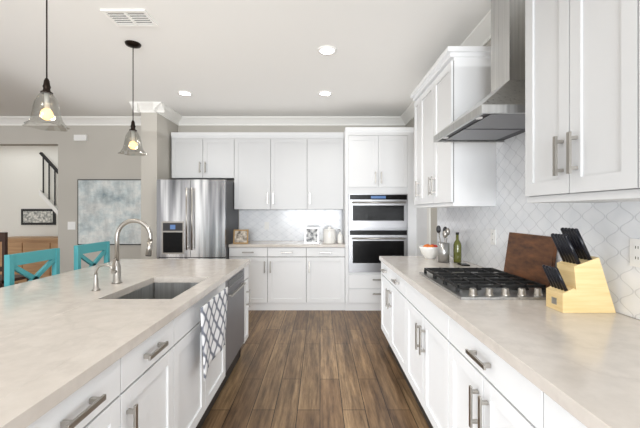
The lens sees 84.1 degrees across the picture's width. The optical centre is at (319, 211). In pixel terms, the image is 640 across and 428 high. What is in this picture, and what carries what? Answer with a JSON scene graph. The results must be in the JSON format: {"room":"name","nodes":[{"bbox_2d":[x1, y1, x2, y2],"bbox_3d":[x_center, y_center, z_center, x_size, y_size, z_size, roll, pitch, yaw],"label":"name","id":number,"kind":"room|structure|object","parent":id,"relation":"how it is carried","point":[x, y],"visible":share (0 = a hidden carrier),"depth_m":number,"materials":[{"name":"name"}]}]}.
{"room":"kitchen","nodes":[
{"label":"kitchen","id":0,"kind":"room"},
{"bbox_2d":[0,146,57,236],"bbox_3d":[-6.200,-0.050,6.360,5.600,2.820,1.380,0,0,0],"label":"wall","id":1,"kind":"structure","parent":0,"point":[20,166],"depth_m":6.90,"materials":[{"name":"white paint"}]},
{"bbox_2d":[21,209,55,224],"bbox_3d":[-5.460,0.095,6.885,0.660,0.310,0.028,0,0,0],"label":"picture frame","id":2,"kind":"object","parent":1,"relation":"attached to","point":[28,216],"visible":0.93,"depth_m":6.87,"materials":[{"name":"black wood"}]},
{"bbox_2d":[39,152,57,214],"bbox_3d":[-4.800,-0.130,6.809,1.130,2.034,0.099,0,0,0],"label":"stair railing","id":3,"kind":"object","parent":1,"relation":"attached to","point":[42,194],"visible":0.3,"depth_m":6.79,"materials":[{"name":"black metal"}]},
{"bbox_2d":[141,113,177,258],"bbox_3d":[-2.312,-0.050,5.160,0.215,2.820,0.720,0,0,0],"label":"wall column","id":4,"kind":"structure","parent":0,"point":[156,138],"depth_m":4.80,"materials":[{"name":"beige paint"}]},
{"bbox_2d":[0,126,405,273],"bbox_3d":[-3.835,-0.050,5.590,10.330,2.820,0.160,0,0,0],"label":"wall","id":5,"kind":"structure","parent":0,"point":[98,157],"depth_m":5.52,"materials":[{"name":"beige paint"}]},
{"bbox_2d":[68,222,75,229],"label":"outlet plates","id":6,"kind":"object","parent":5,"relation":"attached to","point":[71,225],"depth_m":5.51,"materials":[{"name":"white plastic"}]},
{"bbox_2d":[74,135,86,140],"bbox_3d":[-3.712,-1.151,5.504,0.195,0.093,0.030,0,0,0],"label":"thermostat","id":7,"kind":"object","parent":5,"relation":"attached to","point":[76,137],"visible":1,"depth_m":5.49,"materials":[{"name":"white plastic"}]},
{"bbox_2d":[77,179,140,244],"bbox_3d":[-3.185,0.003,5.502,1.130,1.015,0.034,0,0,0],"label":"canvas","id":8,"kind":"object","parent":5,"relation":"attached to","point":[103,205],"visible":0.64,"depth_m":5.49,"materials":[{"name":"blue"}]},
{"bbox_2d":[0,10,490,125],"bbox_3d":[-3.835,-1.401,0.760,10.330,0.118,9.520,0,0,0],"label":"crown molding","id":9,"kind":"structure","parent":5,"relation":"attached to","point":[481,35],"depth_m":5.44,"materials":[{"name":"white"}]},
{"bbox_2d":[171,132,343,208],"bbox_3d":[-0.913,-0.601,5.336,2.517,1.122,0.360,0,0,0],"label":"upper cabinet","id":10,"kind":"object","parent":5,"relation":"attached to","point":[268,170],"visible":1,"depth_m":5.20,"materials":[{"name":"white wood"}]},
{"bbox_2d":[0,0,490,115],"bbox_3d":[-3.760,-1.510,2.750,10.480,0.100,13.500,0,0,0],"label":"ceiling","id":11,"kind":"structure","parent":0,"point":[235,57],"depth_m":3.25,"materials":[{"name":"white paint"}]},
{"bbox_2d":[24,0,70,130],"bbox_3d":[-1.621,-0.982,2.106,0.240,0.955,0.240,0,0,0],"label":"pendant light","id":12,"kind":"object","parent":11,"relation":"hanging from","point":[46,114],"visible":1,"depth_m":2.10,"materials":[{"name":"clear glass"}]},
{"bbox_2d":[100,9,158,26],"bbox_3d":[-1.420,-1.453,2.660,0.320,0.014,0.220,0,0,0],"label":"vent register","id":13,"kind":"object","parent":11,"relation":"attached to","point":[120,17],"depth_m":2.64,"materials":[{"name":"white metal"}]},
{"bbox_2d":[118,40,145,152],"bbox_3d":[-1.621,-0.982,3.078,0.240,0.955,0.240,0,0,0],"label":"pendant light","id":14,"kind":"object","parent":11,"relation":"hanging from","point":[130,43],"visible":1,"depth_m":3.07,"materials":[{"name":"clear glass"}]},
{"bbox_2d":[201,310,428,427],"bbox_3d":[-3.760,1.410,2.750,10.480,0.100,13.500,0,0,0],"label":"floor","id":15,"kind":"structure","parent":0,"point":[294,368],"depth_m":2.88,"materials":[{"name":"brown wood"}]},
{"bbox_2d":[0,232,28,287],"bbox_3d":[-4.230,0.810,4.735,0.450,1.100,0.430,0,0,0],"label":"wood chair","id":16,"kind":"object","parent":15,"relation":"on","point":[3,235],"visible":0.43,"depth_m":4.53,"materials":[{"name":"brown"}]},
{"bbox_2d":[0,236,57,284],"bbox_3d":[-4.965,0.910,6.444,1.570,0.900,0.512,0,0,0],"label":"sideboard","id":17,"kind":"object","parent":15,"relation":"on","point":[16,244],"visible":0.16,"depth_m":6.21,"materials":[{"name":"brown wood"}]},
{"bbox_2d":[4,248,59,286],"bbox_3d":[-1.772,0.815,2.440,0.415,1.090,0.440,0,0,0],"label":"stool","id":18,"kind":"object","parent":15,"relation":"on","point":[11,261],"visible":0.2,"depth_m":2.39,"materials":[{"name":"teal paint"}]},
{"bbox_2d":[74,241,109,269],"bbox_3d":[-1.772,0.815,3.070,0.415,1.090,0.440,0,0,0],"label":"stool","id":19,"kind":"object","parent":15,"relation":"on","point":[104,247],"visible":0.2,"depth_m":3.03,"materials":[{"name":"teal paint"}]},
{"bbox_2d":[0,259,249,427],"bbox_3d":[-1.260,0.903,1.035,1.239,0.914,4.670,0,0,0],"label":"kitchen island","id":20,"kind":"object","parent":15,"relation":"on","point":[128,353],"visible":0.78,"depth_m":1.52,"materials":[{"name":"white stone"}]},
{"bbox_2d":[91,264,114,290],"bbox_3d":[-1.233,0.369,2.020,0.128,0.152,0.044,0,0,0],"label":"soap dispenser","id":21,"kind":"object","parent":20,"relation":"on","point":[95,280],"visible":1,"depth_m":2.01,"materials":[{"name":"silver metal"}]},
{"bbox_2d":[110,219,152,283],"bbox_3d":[-1.177,0.243,2.212,0.256,0.404,0.096,0,0,0],"label":"faucet","id":22,"kind":"object","parent":20,"relation":"on","point":[116,264],"visible":0.99,"depth_m":2.22,"materials":[{"name":"silver metal"}]},
{"bbox_2d":[200,287,227,380],"bbox_3d":[-0.617,0.694,2.100,0.026,0.392,0.520,0,0,0],"label":"hanging towel","id":23,"kind":"object","parent":20,"relation":"attached to","point":[213,313],"visible":1,"depth_m":2.06,"materials":[{"name":"white fabric"}]},
{"bbox_2d":[157,180,237,258],"bbox_3d":[-1.718,0.463,5.074,0.912,1.795,0.831,0,0,0],"label":"refrigerator","id":24,"kind":"object","parent":15,"relation":"on","point":[197,219],"visible":0.7,"depth_m":4.72,"materials":[{"name":"grey metal"}]},
{"bbox_2d":[229,241,344,309],"bbox_3d":[-0.455,0.903,5.182,1.600,0.914,0.652,0,0,0],"label":"base cabinet","id":25,"kind":"object","parent":15,"relation":"on","point":[282,275],"visible":0.94,"depth_m":4.90,"materials":[{"name":"white wood"}]},
{"bbox_2d":[233,230,248,243],"bbox_3d":[-1.115,0.347,5.042,0.210,0.198,0.125,0,0,0],"label":"picture frame","id":26,"kind":"object","parent":25,"relation":"on","point":[239,236],"visible":1,"depth_m":5.00,"materials":[{"name":"brown wood"}]},
{"bbox_2d":[305,227,318,242],"bbox_3d":[-0.115,0.332,5.085,0.200,0.228,0.130,0,0,0],"label":"picture frame","id":27,"kind":"object","parent":25,"relation":"on","point":[311,233],"visible":1,"depth_m":5.04,"materials":[{"name":"grey"}]},
{"bbox_2d":[323,227,335,243],"bbox_3d":[0.135,0.326,5.060,0.180,0.238,0.180,0,0,0],"label":"canister","id":28,"kind":"object","parent":25,"relation":"on","point":[329,235],"visible":1,"depth_m":4.99,"materials":[{"name":"white ceramic"}]},
{"bbox_2d":[337,229,342,242],"bbox_3d":[0.285,0.345,5.060,0.074,0.199,0.074,0,0,0],"label":"soap bottle","id":29,"kind":"object","parent":25,"relation":"on","point":[339,236],"visible":0.98,"depth_m":5.03,"materials":[{"name":"white plastic"}]},
{"bbox_2d":[342,127,415,310],"bbox_3d":[0.836,0.101,5.160,0.977,2.518,0.713,0,0,0],"label":"oven tower","id":30,"kind":"object","parent":15,"relation":"on","point":[379,211],"visible":0.91,"depth_m":4.87,"materials":[{"name":"white wood"}]},
{"bbox_2d":[379,256,639,427],"bbox_3d":[0.953,0.903,1.200,0.744,0.914,4.800,0,0,0],"label":"base cabinet","id":31,"kind":"object","parent":15,"relation":"on","point":[464,363],"visible":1,"depth_m":1.36,"materials":[{"name":"white wood"}]},
{"bbox_2d":[419,244,437,258],"bbox_3d":[1.060,0.379,3.420,0.216,0.133,0.216,0,0,0],"label":"fruit bowl","id":32,"kind":"object","parent":31,"relation":"on","point":[428,251],"visible":0.93,"depth_m":3.36,"materials":[{"name":"white ceramic"}]},
{"bbox_2d":[436,225,449,262],"bbox_3d":[1.103,0.282,3.161,0.106,0.325,0.114,0,0,-14],"label":"utensil crock","id":33,"kind":"object","parent":31,"relation":"on","point":[443,248],"visible":1,"depth_m":3.12,"materials":[{"name":"silver metal"}]},
{"bbox_2d":[453,232,461,262],"bbox_3d":[1.215,0.312,3.140,0.068,0.265,0.068,0,0,0],"label":"oil bottle","id":34,"kind":"object","parent":31,"relation":"on","point":[457,247],"visible":1,"depth_m":3.12,"materials":[{"name":"green glass"}]},
{"bbox_2d":[419,267,545,299],"bbox_3d":[0.980,0.419,2.180,0.530,0.052,0.760,0,0,0],"label":"gas cooktop","id":35,"kind":"object","parent":31,"relation":"in","point":[476,283],"visible":1,"depth_m":2.01,"materials":[{"name":"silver metal"}]},
{"bbox_2d":[504,232,556,288],"bbox_3d":[1.294,0.292,2.210,0.064,0.305,0.480,0,0,0],"label":"cutting board","id":36,"kind":"object","parent":31,"relation":"on","point":[526,254],"visible":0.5,"depth_m":2.17,"materials":[{"name":"brown wood"}]},
{"bbox_2d":[542,227,615,312],"bbox_3d":[1.174,0.259,1.623,0.262,0.373,0.115,0,0,0],"label":"knife block","id":37,"kind":"object","parent":31,"relation":"on","point":[578,283],"visible":1,"depth_m":1.57,"materials":[{"name":"yellow wood"}]},
{"bbox_2d":[406,40,639,319],"bbox_3d":[1.400,-0.050,0.835,0.160,2.820,9.670,0,0,0],"label":"wall","id":38,"kind":"structure","parent":0,"point":[606,229],"depth_m":2.25,"materials":[{"name":"white tile"}]},
{"bbox_2d":[416,208,430,255],"bbox_3d":[1.319,0.300,4.690,0.020,2.120,0.860,0,0,0],"label":"door frame","id":39,"kind":"structure","parent":38,"relation":"attached to","point":[423,215],"depth_m":4.58,"materials":[{"name":"white"}]},
{"bbox_2d":[410,46,495,207],"bbox_3d":[1.135,-0.634,3.171,0.381,1.181,1.097,0,0,0],"label":"upper cabinet","id":40,"kind":"object","parent":38,"relation":"attached to","point":[446,174],"visible":0.96,"depth_m":2.67,"materials":[{"name":"white wood"}]},
{"bbox_2d":[433,0,524,141],"bbox_3d":[1.073,-0.981,2.183,0.506,0.955,0.765,0,0,0],"label":"range hood","id":41,"kind":"object","parent":38,"relation":"attached to","point":[500,116],"visible":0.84,"depth_m":2.07,"materials":[{"name":"silver metal"}]},
{"bbox_2d":[490,229,495,244],"label":"outlet plates","id":42,"kind":"object","parent":38,"relation":"attached to","point":[492,231],"depth_m":2.69,"materials":[{"name":"white plastic"}]},
{"bbox_2d":[525,0,639,202],"bbox_3d":[1.135,-0.634,0.293,0.381,1.181,2.826,0,0,0],"label":"upper cabinet","id":43,"kind":"object","parent":38,"relation":"attached to","point":[582,57],"visible":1,"depth_m":1.34,"materials":[{"name":"white wood"}]},
{"bbox_2d":[630,238,639,266],"label":"outlet plates","id":44,"kind":"object","parent":38,"relation":"attached to","point":[634,252],"depth_m":1.48,"materials":[{"name":"white plastic"}]}
]}

